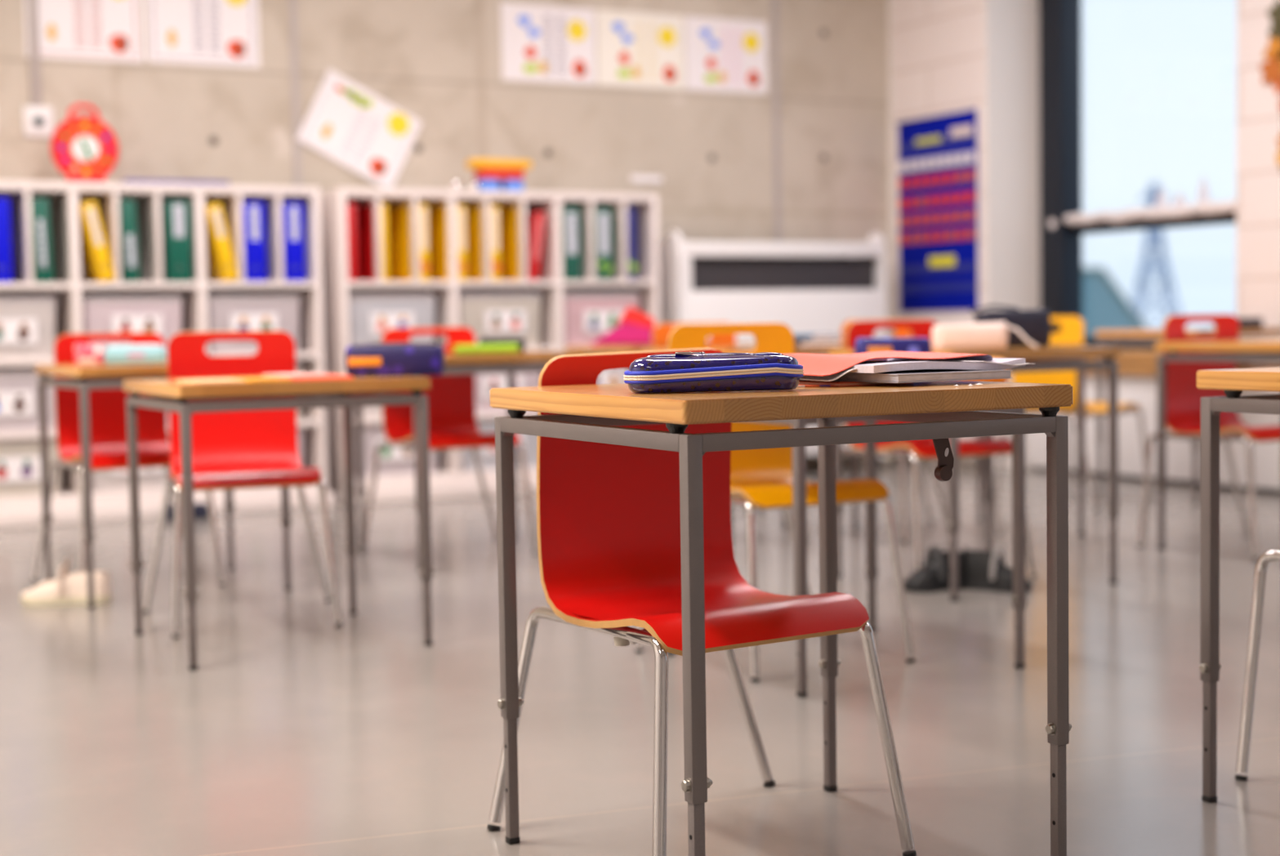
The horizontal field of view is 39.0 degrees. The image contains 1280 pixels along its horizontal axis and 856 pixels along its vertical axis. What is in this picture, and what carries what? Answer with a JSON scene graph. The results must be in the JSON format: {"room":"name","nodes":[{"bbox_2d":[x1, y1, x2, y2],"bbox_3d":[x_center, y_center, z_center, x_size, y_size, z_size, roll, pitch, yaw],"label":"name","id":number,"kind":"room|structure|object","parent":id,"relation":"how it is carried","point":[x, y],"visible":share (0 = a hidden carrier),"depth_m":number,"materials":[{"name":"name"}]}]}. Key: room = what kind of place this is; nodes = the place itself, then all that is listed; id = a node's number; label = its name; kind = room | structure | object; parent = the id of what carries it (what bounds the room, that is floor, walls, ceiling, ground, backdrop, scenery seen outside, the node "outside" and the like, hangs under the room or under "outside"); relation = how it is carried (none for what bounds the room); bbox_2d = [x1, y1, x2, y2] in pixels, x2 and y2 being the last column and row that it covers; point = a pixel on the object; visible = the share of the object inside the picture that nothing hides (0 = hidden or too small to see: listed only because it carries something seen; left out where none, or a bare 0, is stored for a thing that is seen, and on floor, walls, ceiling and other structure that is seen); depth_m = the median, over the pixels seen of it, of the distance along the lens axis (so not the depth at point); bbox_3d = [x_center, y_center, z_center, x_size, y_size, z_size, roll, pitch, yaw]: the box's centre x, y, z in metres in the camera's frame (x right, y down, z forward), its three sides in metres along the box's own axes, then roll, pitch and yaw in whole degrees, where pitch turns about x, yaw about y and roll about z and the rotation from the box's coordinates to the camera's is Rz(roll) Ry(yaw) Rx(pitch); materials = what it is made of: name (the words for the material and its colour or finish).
{"room":"classroom","nodes":[
{"label":"classroom","id":0,"kind":"room"},
{"bbox_2d":[0,0,891,467],"bbox_3d":[-2.222,-1.220,8.115,9.300,3.150,0.200,-3,4,-28],"label":"wall","id":1,"kind":"structure","parent":0,"point":[439,62],"depth_m":8.83,"materials":[{"name":"concrete"}]},
{"bbox_2d":[27,0,41,106],"bbox_3d":[-2.609,-2.068,7.743,0.040,1.400,0.016,-3,4,-28],"label":"cable conduit","id":2,"kind":"object","parent":1,"relation":"attached to","point":[33,13],"visible":1,"depth_m":7.76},
{"bbox_2d":[22,105,53,137],"bbox_3d":[-2.591,-1.319,7.787,0.124,0.132,0.022,-3,4,-28],"label":"wall socket","id":3,"kind":"object","parent":1,"relation":"attached to","point":[37,121],"visible":0.89,"depth_m":7.78,"materials":[{"name":"white paint"}]},
{"bbox_2d":[23,0,143,62],"bbox_3d":[-2.417,-1.803,7.865,0.500,0.400,0.005,-3,4,-28],"label":"printed sheet","id":4,"kind":"object","parent":1,"relation":"attached to","point":[103,30],"visible":1,"depth_m":7.88,"materials":[{"name":"white paper"}]},
{"bbox_2d":[145,0,259,67],"bbox_3d":[-1.959,-1.830,8.108,0.510,0.400,0.005,-3,4,-28],"label":"printed sheet","id":5,"kind":"object","parent":1,"relation":"attached to","point":[220,33],"visible":1,"depth_m":8.11,"materials":[{"name":"white paper"}]},
{"bbox_2d":[289,0,301,186],"bbox_3d":[-1.580,-1.244,8.339,0.034,3.150,0.008,-3,4,-28],"label":"trim","id":6,"kind":"structure","parent":1,"relation":"attached to","point":[292,3],"depth_m":8.32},
{"bbox_2d":[296,68,422,188],"bbox_3d":[-1.309,-1.393,8.467,0.622,0.561,0.005,-3,4,-28],"label":"printed sheet","id":7,"kind":"object","parent":1,"relation":"attached to","point":[345,122],"visible":0.98,"depth_m":8.46,"materials":[{"name":"white paper"}]},
{"bbox_2d":[500,2,596,84],"bbox_3d":[-0.448,-1.892,8.913,0.512,0.375,0.005,-3,4,-28],"label":"printed sheet","id":8,"kind":"object","parent":1,"relation":"attached to","point":[541,43],"visible":1,"depth_m":8.91,"materials":[{"name":"white paper"}]},
{"bbox_2d":[596,8,685,89],"bbox_3d":[0.007,-1.914,9.155,0.500,0.375,0.005,-3,4,-28],"label":"printed sheet","id":9,"kind":"object","parent":1,"relation":"attached to","point":[635,49],"visible":1,"depth_m":9.15,"materials":[{"name":"beige paper"}]},
{"bbox_2d":[685,15,767,93],"bbox_3d":[0.453,-1.936,9.392,0.492,0.375,0.005,-3,4,-28],"label":"printed sheet","id":10,"kind":"object","parent":1,"relation":"attached to","point":[723,55],"visible":1,"depth_m":9.39,"materials":[{"name":"white paper"}]},
{"bbox_2d":[771,0,780,241],"bbox_3d":[0.724,-1.355,9.565,0.040,3.150,0.008,-3,4,-28],"label":"trim","id":11,"kind":"structure","parent":1,"relation":"attached to","point":[774,3],"depth_m":9.54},
{"bbox_2d":[0,461,1279,855],"bbox_3d":[0.513,0.665,3.145,9.300,0.120,11.700,-3,4,-28],"label":"floor","id":12,"kind":"structure","parent":0,"point":[294,732],"depth_m":3.75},
{"bbox_2d":[20,557,111,606],"bbox_3d":[-1.690,0.449,5.316,0.255,0.131,0.118,-1,3,-4],"label":"sneaker","id":13,"kind":"object","parent":12,"relation":"on","point":[72,588],"visible":0.91,"depth_m":5.29,"materials":[{"name":"fabric"}]},
{"bbox_2d":[31,332,225,585],"bbox_3d":[-1.614,0.095,5.705,0.533,0.791,0.501,-3,4,-30],"label":"chair","id":14,"kind":"object","parent":12,"relation":"on","point":[107,407],"visible":0.63,"depth_m":5.81,"materials":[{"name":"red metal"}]},
{"bbox_2d":[34,361,293,608],"bbox_3d":[-1.471,0.147,5.582,0.628,0.695,0.608,-3,4,-30],"label":"school desk","id":15,"kind":"object","parent":12,"relation":"on","point":[86,377],"visible":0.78,"depth_m":5.45,"materials":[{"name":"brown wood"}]},
{"bbox_2d":[74,343,104,363],"bbox_3d":[-1.720,-0.233,5.651,0.090,0.063,0.061,-2,4,-18],"label":"pouch","id":16,"kind":"object","parent":15,"relation":"on","point":[83,354],"visible":0.98,"depth_m":5.62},
{"bbox_2d":[103,343,167,363],"bbox_3d":[-1.572,-0.232,5.639,0.185,0.057,0.073,-1,3,-4],"label":"pencil case","id":17,"kind":"object","parent":15,"relation":"on","point":[144,353],"visible":0.99,"depth_m":5.61,"materials":[{"name":"white fabric"}]},
{"bbox_2d":[0,180,335,527],"bbox_3d":[-2.406,-0.321,7.667,2.158,1.415,0.375,-3,4,-28],"label":"bookcase","id":18,"kind":"object","parent":12,"relation":"on","point":[70,283],"visible":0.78,"depth_m":7.77,"materials":[{"name":"white laminate"}]},
{"bbox_2d":[0,197,12,282],"bbox_3d":[-2.673,-0.771,7.495,0.085,0.345,0.272,-3,4,-28],"label":"ring binder","id":19,"kind":"object","parent":18,"relation":"on","point":[6,264],"visible":0.91,"depth_m":7.39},
{"bbox_2d":[0,368,56,432],"bbox_3d":[-2.661,-0.115,7.553,0.432,0.254,0.295,-3,4,-28],"label":"storage bin","id":20,"kind":"object","parent":18,"relation":"on","point":[19,398],"visible":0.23,"depth_m":7.46,"materials":[{"name":"plastic"}]},
{"bbox_2d":[0,297,57,359],"bbox_3d":[-2.667,-0.414,7.536,0.432,0.254,0.295,-3,4,-28],"label":"storage bin","id":21,"kind":"object","parent":18,"relation":"on","point":[27,324],"visible":0.99,"depth_m":7.46,"materials":[{"name":"plastic"}]},
{"bbox_2d":[0,437,60,498],"bbox_3d":[-2.657,0.155,7.569,0.432,0.254,0.295,-3,4,-28],"label":"storage bin","id":22,"kind":"object","parent":18,"relation":"on","point":[20,458],"visible":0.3,"depth_m":7.48,"materials":[{"name":"plastic"}]},
{"bbox_2d":[31,198,53,282],"bbox_3d":[-2.528,-0.779,7.572,0.075,0.345,0.272,-5,5,-28],"label":"ring binder","id":23,"kind":"object","parent":18,"relation":"on","point":[40,216],"visible":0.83,"depth_m":7.45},
{"bbox_2d":[50,103,118,182],"bbox_3d":[-2.332,-1.194,7.592,0.276,0.333,0.050,-3,4,-28],"label":"clock","id":24,"kind":"object","parent":18,"relation":"on","point":[84,148],"visible":0.99,"depth_m":7.58,"materials":[{"name":"red plastic"}]},
{"bbox_2d":[78,200,115,282],"bbox_3d":[-2.327,-0.786,7.679,0.130,0.339,0.272,-3,4,-28],"label":"ring binder","id":25,"kind":"object","parent":18,"relation":"on","point":[94,250],"visible":0.91,"depth_m":7.57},
{"bbox_2d":[118,200,140,282],"bbox_3d":[-2.211,-0.794,7.740,0.062,0.345,0.272,-5,5,-28],"label":"ring binder","id":26,"kind":"object","parent":18,"relation":"on","point":[129,255],"visible":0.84,"depth_m":7.62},
{"bbox_2d":[91,432,171,492],"bbox_3d":[-2.193,0.133,7.816,0.432,0.254,0.296,-3,4,-28],"label":"storage bin","id":27,"kind":"object","parent":18,"relation":"on","point":[113,480],"visible":0.06,"depth_m":7.68,"materials":[{"name":"plastic"}]},
{"bbox_2d":[81,295,183,349],"bbox_3d":[-2.202,-0.437,7.782,0.432,0.254,0.296,-3,4,-28],"label":"storage bin","id":28,"kind":"object","parent":18,"relation":"on","point":[161,315],"visible":0.67,"depth_m":7.65,"materials":[{"name":"plastic"}]},
{"bbox_2d":[117,178,229,184],"bbox_3d":[-2.012,-1.054,7.799,0.440,0.018,0.200,-3,4,-26],"label":"folder","id":29,"kind":"object","parent":18,"relation":"on","point":[126,180],"visible":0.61,"depth_m":7.71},
{"bbox_2d":[160,200,191,281],"bbox_3d":[-2.029,-0.802,7.837,0.100,0.345,0.272,-3,4,-28],"label":"ring binder","id":30,"kind":"object","parent":18,"relation":"on","point":[175,215],"visible":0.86,"depth_m":7.72,"materials":[{"name":"plastic"}]},
{"bbox_2d":[204,202,239,281],"bbox_3d":[-1.863,-0.808,7.926,0.130,0.339,0.272,-3,4,-28],"label":"ring binder","id":31,"kind":"object","parent":18,"relation":"on","point":[220,265],"visible":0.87,"depth_m":7.82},
{"bbox_2d":[207,294,301,354],"bbox_3d":[-1.741,-0.459,8.028,0.426,0.254,0.296,-3,4,-28],"label":"storage bin","id":32,"kind":"object","parent":18,"relation":"on","point":[264,312],"visible":0.75,"depth_m":7.90,"materials":[{"name":"plastic"}]},
{"bbox_2d":[242,201,267,281],"bbox_3d":[-1.738,-0.816,7.992,0.095,0.345,0.272,-3,4,-28],"label":"ring binder","id":33,"kind":"object","parent":18,"relation":"on","point":[253,212],"visible":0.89,"depth_m":7.87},
{"bbox_2d":[281,202,305,281],"bbox_3d":[-1.582,-0.824,8.075,0.090,0.345,0.272,-3,4,-28],"label":"ring binder","id":34,"kind":"object","parent":18,"relation":"on","point":[292,213],"visible":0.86,"depth_m":7.96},
{"bbox_2d":[142,330,343,637],"bbox_3d":[-1.090,0.130,4.960,0.533,0.791,0.501,-2,4,-18],"label":"chair","id":35,"kind":"object","parent":12,"relation":"on","point":[239,449],"visible":0.91,"depth_m":5.11,"materials":[{"name":"red laminate"}]},
{"bbox_2d":[122,373,435,670],"bbox_3d":[-0.925,0.208,4.611,0.628,0.668,0.608,-3,4,-28],"label":"school desk","id":36,"kind":"object","parent":12,"relation":"on","point":[167,394],"visible":0.98,"depth_m":4.46,"materials":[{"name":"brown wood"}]},
{"bbox_2d":[175,378,245,383],"bbox_3d":[-1.036,-0.113,4.355,0.125,0.006,0.201,-3,4,-25],"label":"booklet","id":37,"kind":"object","parent":36,"relation":"on","point":[215,380],"visible":1,"depth_m":4.29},
{"bbox_2d":[344,342,445,376],"bbox_3d":[-0.629,-0.177,4.644,0.250,0.086,0.089,-1,3,-1],"label":"pencil case","id":38,"kind":"object","parent":36,"relation":"on","point":[387,359],"visible":0.95,"depth_m":4.61,"materials":[{"name":"purple fabric"}]},
{"bbox_2d":[364,326,538,562],"bbox_3d":[-0.669,0.041,6.355,0.533,0.791,0.501,-3,4,-27],"label":"chair","id":39,"kind":"object","parent":12,"relation":"on","point":[452,412],"visible":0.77,"depth_m":6.49,"materials":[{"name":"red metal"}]},
{"bbox_2d":[354,350,585,570],"bbox_3d":[-0.590,0.090,6.246,0.628,0.700,0.608,-3,4,-28],"label":"school desk","id":40,"kind":"object","parent":12,"relation":"on","point":[507,363],"visible":0.41,"depth_m":6.02,"materials":[{"name":"brown wood"}]},
{"bbox_2d":[453,343,518,353],"bbox_3d":[-0.520,-0.270,6.132,0.220,0.029,0.095,-1,3,-4],"label":"pencil case","id":41,"kind":"object","parent":40,"relation":"on","point":[481,348],"visible":1,"depth_m":6.09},
{"bbox_2d":[478,337,526,351],"bbox_3d":[-0.481,-0.292,6.314,0.160,0.050,0.081,-1,3,2],"label":"pencil case","id":42,"kind":"object","parent":40,"relation":"on","point":[520,341],"visible":0.65,"depth_m":6.28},
{"bbox_2d":[320,187,660,504],"bbox_3d":[-0.683,-0.404,8.584,1.658,1.415,0.375,-3,4,-28],"label":"bookcase","id":43,"kind":"object","parent":12,"relation":"on","point":[449,481],"visible":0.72,"depth_m":8.40,"materials":[{"name":"white laminate"}]},
{"bbox_2d":[346,203,374,280],"bbox_3d":[-1.315,-0.837,8.224,0.130,0.345,0.280,-3,4,-28],"label":"ring binder","id":44,"kind":"object","parent":43,"relation":"on","point":[359,220],"visible":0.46,"depth_m":8.18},
{"bbox_2d":[348,294,437,345],"bbox_3d":[-1.177,-0.486,8.328,0.432,0.254,0.295,-3,4,-28],"label":"storage bin","id":45,"kind":"object","parent":43,"relation":"on","point":[371,315],"visible":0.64,"depth_m":8.19,"materials":[{"name":"plastic"}]},
{"bbox_2d":[352,423,437,477],"bbox_3d":[-1.167,0.084,8.361,0.432,0.254,0.296,-3,4,-28],"label":"storage bin","id":46,"kind":"object","parent":43,"relation":"on","point":[393,461],"visible":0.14,"depth_m":8.22,"materials":[{"name":"plastic"}]},
{"bbox_2d":[380,204,410,280],"bbox_3d":[-1.168,-0.844,8.302,0.138,0.345,0.280,-3,4,-28],"label":"ring binder","id":47,"kind":"object","parent":43,"relation":"on","point":[394,220],"visible":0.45,"depth_m":8.30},
{"bbox_2d":[418,205,448,280],"bbox_3d":[-1.007,-0.852,8.387,0.143,0.345,0.282,-3,4,-28],"label":"ring binder","id":48,"kind":"object","parent":43,"relation":"on","point":[433,241],"visible":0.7,"depth_m":8.34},
{"bbox_2d":[456,205,481,280],"bbox_3d":[-0.852,-0.860,8.469,0.123,0.345,0.282,-3,4,-28],"label":"ring binder","id":49,"kind":"object","parent":43,"relation":"on","point":[468,220],"visible":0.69,"depth_m":8.40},
{"bbox_2d":[465,158,531,191],"bbox_3d":[-0.660,-1.183,8.486,0.310,0.150,0.100,-3,4,-28],"label":"toy playset","id":50,"kind":"object","parent":43,"relation":"on","point":[488,172],"visible":0.84,"depth_m":8.44},
{"bbox_2d":[461,418,537,471],"bbox_3d":[-0.699,0.061,8.610,0.440,0.254,0.296,-3,4,-28],"label":"storage bin","id":51,"kind":"object","parent":43,"relation":"on","point":[487,457],"visible":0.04,"depth_m":8.46,"materials":[{"name":"plastic"}]},
{"bbox_2d":[458,293,542,347],"bbox_3d":[-0.709,-0.509,8.577,0.440,0.254,0.296,-3,4,-28],"label":"storage bin","id":52,"kind":"object","parent":43,"relation":"on","point":[488,315],"visible":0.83,"depth_m":8.46,"materials":[{"name":"plastic"}]},
{"bbox_2d":[490,205,518,280],"bbox_3d":[-0.695,-0.867,8.553,0.143,0.345,0.282,-3,4,-28],"label":"ring binder","id":53,"kind":"object","parent":43,"relation":"on","point":[503,222],"visible":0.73,"depth_m":8.51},
{"bbox_2d":[475,361,543,412],"bbox_3d":[-0.704,-0.209,8.595,0.440,0.254,0.295,-3,4,-28],"label":"storage bin","id":54,"kind":"object","parent":43,"relation":"on","point":[483,382],"visible":0.12,"depth_m":8.45,"materials":[{"name":"plastic"}]},
{"bbox_2d":[526,211,545,280],"bbox_3d":[-0.546,-0.859,8.627,0.094,0.328,0.272,-3,4,-28],"label":"ring binder","id":55,"kind":"object","parent":43,"relation":"on","point":[535,221],"visible":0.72,"depth_m":8.51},
{"bbox_2d":[561,207,580,280],"bbox_3d":[-0.387,-0.882,8.711,0.092,0.345,0.272,-3,4,-28],"label":"ring binder","id":56,"kind":"object","parent":43,"relation":"on","point":[570,216],"visible":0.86,"depth_m":8.59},
{"bbox_2d":[563,292,640,346],"bbox_3d":[-0.240,-0.531,8.826,0.431,0.254,0.295,-3,4,-28],"label":"storage bin","id":57,"kind":"object","parent":43,"relation":"on","point":[588,317],"visible":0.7,"depth_m":8.68,"materials":[{"name":"plastic"}]},
{"bbox_2d":[594,207,613,280],"bbox_3d":[-0.235,-0.889,8.792,0.092,0.345,0.272,-3,4,-28],"label":"ring binder","id":58,"kind":"object","parent":43,"relation":"on","point":[603,216],"visible":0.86,"depth_m":8.67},
{"bbox_2d":[596,368,628,384],"bbox_3d":[-0.235,-0.232,8.844,0.431,0.254,0.296,-3,4,-28],"label":"storage bin","id":59,"kind":"object","parent":43,"relation":"on","point":[610,376],"visible":0.06,"depth_m":8.73,"materials":[{"name":"plastic"}]},
{"bbox_2d":[626,208,637,280],"bbox_3d":[-0.099,-0.895,8.864,0.052,0.345,0.272,-3,4,-28],"label":"ring binder","id":60,"kind":"object","parent":43,"relation":"on","point":[632,267],"visible":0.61,"depth_m":8.74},
{"bbox_2d":[565,343,763,512],"bbox_3d":[0.104,0.000,7.577,0.628,0.700,0.608,-3,4,-28],"label":"school desk","id":61,"kind":"object","parent":12,"relation":"on","point":[587,349],"visible":0.05,"depth_m":7.38,"materials":[{"name":"brown wood"}]},
{"bbox_2d":[589,306,655,345],"bbox_3d":[-0.076,-0.426,7.524,0.272,0.162,0.104,-1,3,-2],"label":"pouch","id":62,"kind":"object","parent":61,"relation":"on","point":[635,327],"visible":0.94,"depth_m":7.48,"materials":[{"name":"fabric"}]},
{"bbox_2d":[486,347,916,855],"bbox_3d":[0.089,0.259,2.765,0.534,0.755,0.500,-3,4,-28],"label":"chair","id":63,"kind":"object","parent":12,"relation":"on","point":[608,515],"visible":0.81,"depth_m":2.87,"materials":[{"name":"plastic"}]},
{"bbox_2d":[651,321,811,541],"bbox_3d":[0.295,0.011,6.585,0.533,0.791,0.501,-3,4,-28],"label":"chair","id":64,"kind":"object","parent":12,"relation":"on","point":[661,332],"visible":0.1,"depth_m":6.67,"materials":[{"name":"orange laminate"}]},
{"bbox_2d":[640,345,845,539],"bbox_3d":[0.424,0.060,6.468,0.628,0.700,0.608,-3,4,-28],"label":"school desk","id":65,"kind":"object","parent":12,"relation":"on","point":[804,350],"visible":0.04,"depth_m":6.22,"materials":[{"name":"brown wood"}]},
{"bbox_2d":[659,231,887,469],"bbox_3d":[0.672,-0.380,9.272,1.240,1.240,0.300,-3,4,-28],"label":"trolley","id":66,"kind":"object","parent":12,"relation":"on","point":[808,287],"visible":0.42,"depth_m":9.12,"materials":[{"name":"white paint"}]},
{"bbox_2d":[691,258,874,290],"bbox_3d":[0.724,-0.716,9.181,1.125,0.280,0.020,-3,4,-28],"label":"vent grille","id":67,"kind":"object","parent":66,"relation":"on","point":[706,274],"depth_m":9.16,"materials":[{"name":"metal"}]},
{"bbox_2d":[634,322,914,682],"bbox_3d":[0.317,0.147,4.277,0.533,0.791,0.501,-3,4,-28],"label":"chair","id":68,"kind":"object","parent":12,"relation":"on","point":[761,479],"visible":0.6,"depth_m":4.34,"materials":[{"name":"yellow laminate"}]},
{"bbox_2d":[489,380,1072,855],"bbox_3d":[0.194,0.289,2.649,0.628,0.700,0.608,-3,4,-28],"label":"school desk","id":69,"kind":"object","parent":12,"relation":"on","point":[939,412],"visible":1,"depth_m":2.47,"materials":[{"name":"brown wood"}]},
{"bbox_2d":[623,352,803,393],"bbox_3d":[0.100,-0.077,2.465,0.245,0.054,0.105,-1,3,-1],"label":"pencil case","id":70,"kind":"object","parent":69,"relation":"on","point":[679,372],"visible":1,"depth_m":2.42,"materials":[{"name":"blue plastic"}]},
{"bbox_2d":[798,380,913,386],"bbox_3d":[0.267,-0.070,2.710,0.140,0.006,0.270,-3,4,-33],"label":"workbook","id":71,"kind":"object","parent":69,"relation":"on","point":[809,382],"visible":0.3,"depth_m":2.59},
{"bbox_2d":[799,369,1012,383],"bbox_3d":[0.374,-0.079,2.687,0.212,0.012,0.290,-3,4,-31],"label":"workbook","id":72,"kind":"object","parent":71,"relation":"on","point":[917,375],"visible":0.6,"depth_m":2.57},
{"bbox_2d":[848,357,1025,373],"bbox_3d":[0.380,-0.094,2.701,0.280,0.016,0.260,-3,4,-30],"label":"book","id":73,"kind":"object","parent":72,"relation":"on","point":[868,366],"visible":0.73,"depth_m":2.58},
{"bbox_2d":[782,350,992,376],"bbox_3d":[0.330,-0.098,2.712,0.305,0.028,0.243,-3,4,-29],"label":"folder","id":74,"kind":"object","parent":73,"relation":"on","point":[813,364],"visible":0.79,"depth_m":2.67,"materials":[{"name":"pink paper"}]},
{"bbox_2d":[668,408,1027,697],"bbox_3d":[0.463,0.223,4.194,0.628,0.640,0.608,-3,4,-28],"label":"school desk","id":75,"kind":"object","parent":12,"relation":"on","point":[1019,598],"visible":0.41,"depth_m":4.07,"materials":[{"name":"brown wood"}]},
{"bbox_2d":[854,337,931,361],"bbox_3d":[0.599,-0.161,4.282,0.175,0.110,0.086,-1,3,-3],"label":"pencil case","id":76,"kind":"object","parent":75,"relation":"on","point":[862,345],"visible":0.38,"depth_m":4.24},
{"bbox_2d":[839,319,1001,542],"bbox_3d":[0.999,-0.007,6.688,0.533,0.791,0.501,-3,4,-28],"label":"chair","id":77,"kind":"object","parent":12,"relation":"on","point":[898,332],"visible":0.13,"depth_m":6.60,"materials":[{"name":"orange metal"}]},
{"bbox_2d":[903,544,967,593],"bbox_3d":[0.863,0.407,5.288,0.200,0.131,0.119,-2,4,-20],"label":"sneaker","id":78,"kind":"object","parent":12,"relation":"on","point":[934,577],"visible":0.9,"depth_m":5.26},
{"bbox_2d":[842,319,1036,576],"bbox_3d":[0.894,0.058,5.614,0.533,0.791,0.501,-3,4,-26],"label":"chair","id":79,"kind":"object","parent":12,"relation":"on","point":[922,448],"visible":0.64,"depth_m":5.51,"materials":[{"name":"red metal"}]},
{"bbox_2d":[850,343,1086,548],"bbox_3d":[1.194,0.043,6.618,0.628,0.690,0.608,-3,4,-28],"label":"school desk","id":80,"kind":"object","parent":12,"relation":"on","point":[1081,478],"visible":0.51,"depth_m":6.50,"materials":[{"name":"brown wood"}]},
{"bbox_2d":[829,346,1120,602],"bbox_3d":[1.002,0.111,5.441,0.628,0.700,0.608,-3,4,-28],"label":"school desk","id":81,"kind":"object","parent":12,"relation":"on","point":[1108,353],"visible":0.63,"depth_m":5.30,"materials":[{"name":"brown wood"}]},
{"bbox_2d":[931,321,1038,349],"bbox_3d":[1.005,-0.271,5.286,0.299,0.079,0.104,-1,3,3],"label":"pouch","id":82,"kind":"object","parent":81,"relation":"on","point":[975,335],"visible":1,"depth_m":5.24,"materials":[{"name":"beige fabric"}]},
{"bbox_2d":[969,304,1051,347],"bbox_3d":[1.130,-0.314,5.542,0.246,0.130,0.125,-1,3,-4],"label":"bag","id":83,"kind":"object","parent":81,"relation":"on","point":[1035,324],"visible":0.67,"depth_m":5.49,"materials":[{"name":"fabric"}]},
{"bbox_2d":[963,544,1030,593],"bbox_3d":[1.042,0.405,5.270,0.200,0.131,0.119,1,4,34],"label":"sneaker","id":84,"kind":"object","parent":12,"relation":"on","point":[986,570],"visible":0.88,"depth_m":5.26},
{"bbox_2d":[994,316,1153,510],"bbox_3d":[1.844,-0.078,7.655,0.501,0.791,0.533,-4,4,-40],"label":"chair","id":85,"kind":"object","parent":12,"relation":"on","point":[1072,327],"visible":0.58,"depth_m":7.50,"materials":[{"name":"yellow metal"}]},
{"bbox_2d":[1026,362,1279,489],"bbox_3d":[2.454,-0.036,8.573,0.190,0.535,1.800,-3,4,-28],"label":"wall","id":86,"kind":"structure","parent":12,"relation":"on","point":[1137,382],"depth_m":8.55,"materials":[{"name":"paint"}]},
{"bbox_2d":[1095,327,1279,503],"bbox_3d":[2.438,-0.072,7.913,0.628,0.725,0.608,-3,4,-28],"label":"school desk","id":87,"kind":"object","parent":12,"relation":"on","point":[1107,334],"visible":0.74,"depth_m":7.82,"materials":[{"name":"brown wood"}]},
{"bbox_2d":[1137,313,1279,560],"bbox_3d":[2.026,0.012,6.080,0.533,0.791,0.501,-3,4,-29],"label":"chair","id":88,"kind":"object","parent":12,"relation":"on","point":[1184,397],"visible":0.81,"depth_m":6.19,"materials":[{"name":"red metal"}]},
{"bbox_2d":[1155,338,1279,549],"bbox_3d":[2.151,0.060,5.972,0.628,0.700,0.608,-3,4,-28],"label":"school desk","id":89,"kind":"object","parent":12,"relation":"on","point":[1264,350],"visible":1,"depth_m":6.05,"materials":[{"name":"brown wood"}]},
{"bbox_2d":[1196,367,1279,802],"bbox_3d":[1.319,0.258,2.818,0.628,0.704,0.608,-3,4,-28],"label":"school desk","id":90,"kind":"object","parent":12,"relation":"on","point":[1233,381],"visible":1,"depth_m":2.92,"materials":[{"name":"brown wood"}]},
{"bbox_2d":[1235,550,1279,780],"bbox_3d":[1.343,0.205,2.988,0.533,0.791,0.501,-3,4,-27],"label":"chair","id":91,"kind":"object","parent":12,"relation":"on","point":[1264,561],"visible":1,"depth_m":3.10,"materials":[{"name":"silver metal"}]},
{"bbox_2d":[891,0,1279,457],"bbox_3d":[4.321,-1.150,5.061,0.630,3.150,11.350,-3,4,-28],"label":"wall","id":92,"kind":"structure","parent":0,"point":[938,46],"depth_m":9.19,"materials":[{"name":"paint"}]},
{"bbox_2d":[887,0,894,337],"bbox_3d":[1.376,-1.385,9.899,0.004,3.150,0.030,-3,4,-28],"label":"trim","id":93,"kind":"structure","parent":92,"relation":"attached to","point":[889,2],"depth_m":9.89,"materials":[{"name":"white paint"}]},
{"bbox_2d":[896,108,978,312],"bbox_3d":[1.565,-1.131,9.553,0.018,1.026,0.680,-3,4,-28],"label":"pocket chart","id":94,"kind":"object","parent":92,"relation":"attached to","point":[938,155],"visible":0.98,"depth_m":9.53,"materials":[{"name":"fabric"}]},
{"bbox_2d":[890,456,984,471],"bbox_3d":[1.584,0.169,9.639,0.014,0.070,0.820,-3,4,-28],"label":"baseboard","id":95,"kind":"structure","parent":92,"relation":"attached to","point":[967,462],"depth_m":9.44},
{"bbox_2d":[985,0,1044,471],"bbox_3d":[1.928,-1.358,9.275,0.378,3.150,0.012,-3,4,-28],"label":"column","id":96,"kind":"structure","parent":92,"relation":"attached to","point":[1011,26],"depth_m":9.26,"materials":[{"name":"white paint"}]},
{"bbox_2d":[1039,0,1252,364],"bbox_3d":[2.397,-1.548,8.716,0.340,2.460,1.398,-3,4,-28],"label":"window","id":97,"kind":"structure","parent":92,"relation":"in","point":[1059,20],"depth_m":9.23,"materials":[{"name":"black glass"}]},
{"bbox_2d":[1048,200,1238,228],"bbox_3d":[2.423,-1.022,8.786,0.096,0.110,1.284,-3,4,-28],"label":"bar","id":98,"kind":"object","parent":97,"relation":"on","point":[1204,207],"visible":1,"depth_m":8.67,"materials":[{"name":"metal"}]},
{"bbox_2d":[1259,0,1279,165],"bbox_3d":[2.805,-1.971,7.944,0.008,1.700,0.206,-3,4,-28],"label":"leaf garland","id":99,"kind":"object","parent":92,"relation":"attached to","point":[1270,69],"visible":1,"depth_m":7.98},
{"label":"outside","id":100,"kind":"structure","parent":0,"visible":0},
{"bbox_3d":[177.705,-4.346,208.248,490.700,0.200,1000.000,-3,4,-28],"label":"ground","id":101,"kind":"structure","parent":100,"visible":0},
{"bbox_2d":[1082,267,1148,336],"bbox_3d":[34.920,-6.127,154.235,27.629,14.842,9.343,-1,3,0],"label":"outbuilding","id":102,"kind":"structure","parent":101,"relation":"on","point":[1104,305],"depth_m":149.64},
{"bbox_2d":[1131,182,1181,327],"bbox_3d":[85.102,-24.280,299.090,11.231,32.242,11.231,-1,3,0],"label":"electricity pylon","id":103,"kind":"object","parent":101,"relation":"on","point":[1153,192],"visible":0.54,"depth_m":297.68,"materials":[{"name":"metal"}]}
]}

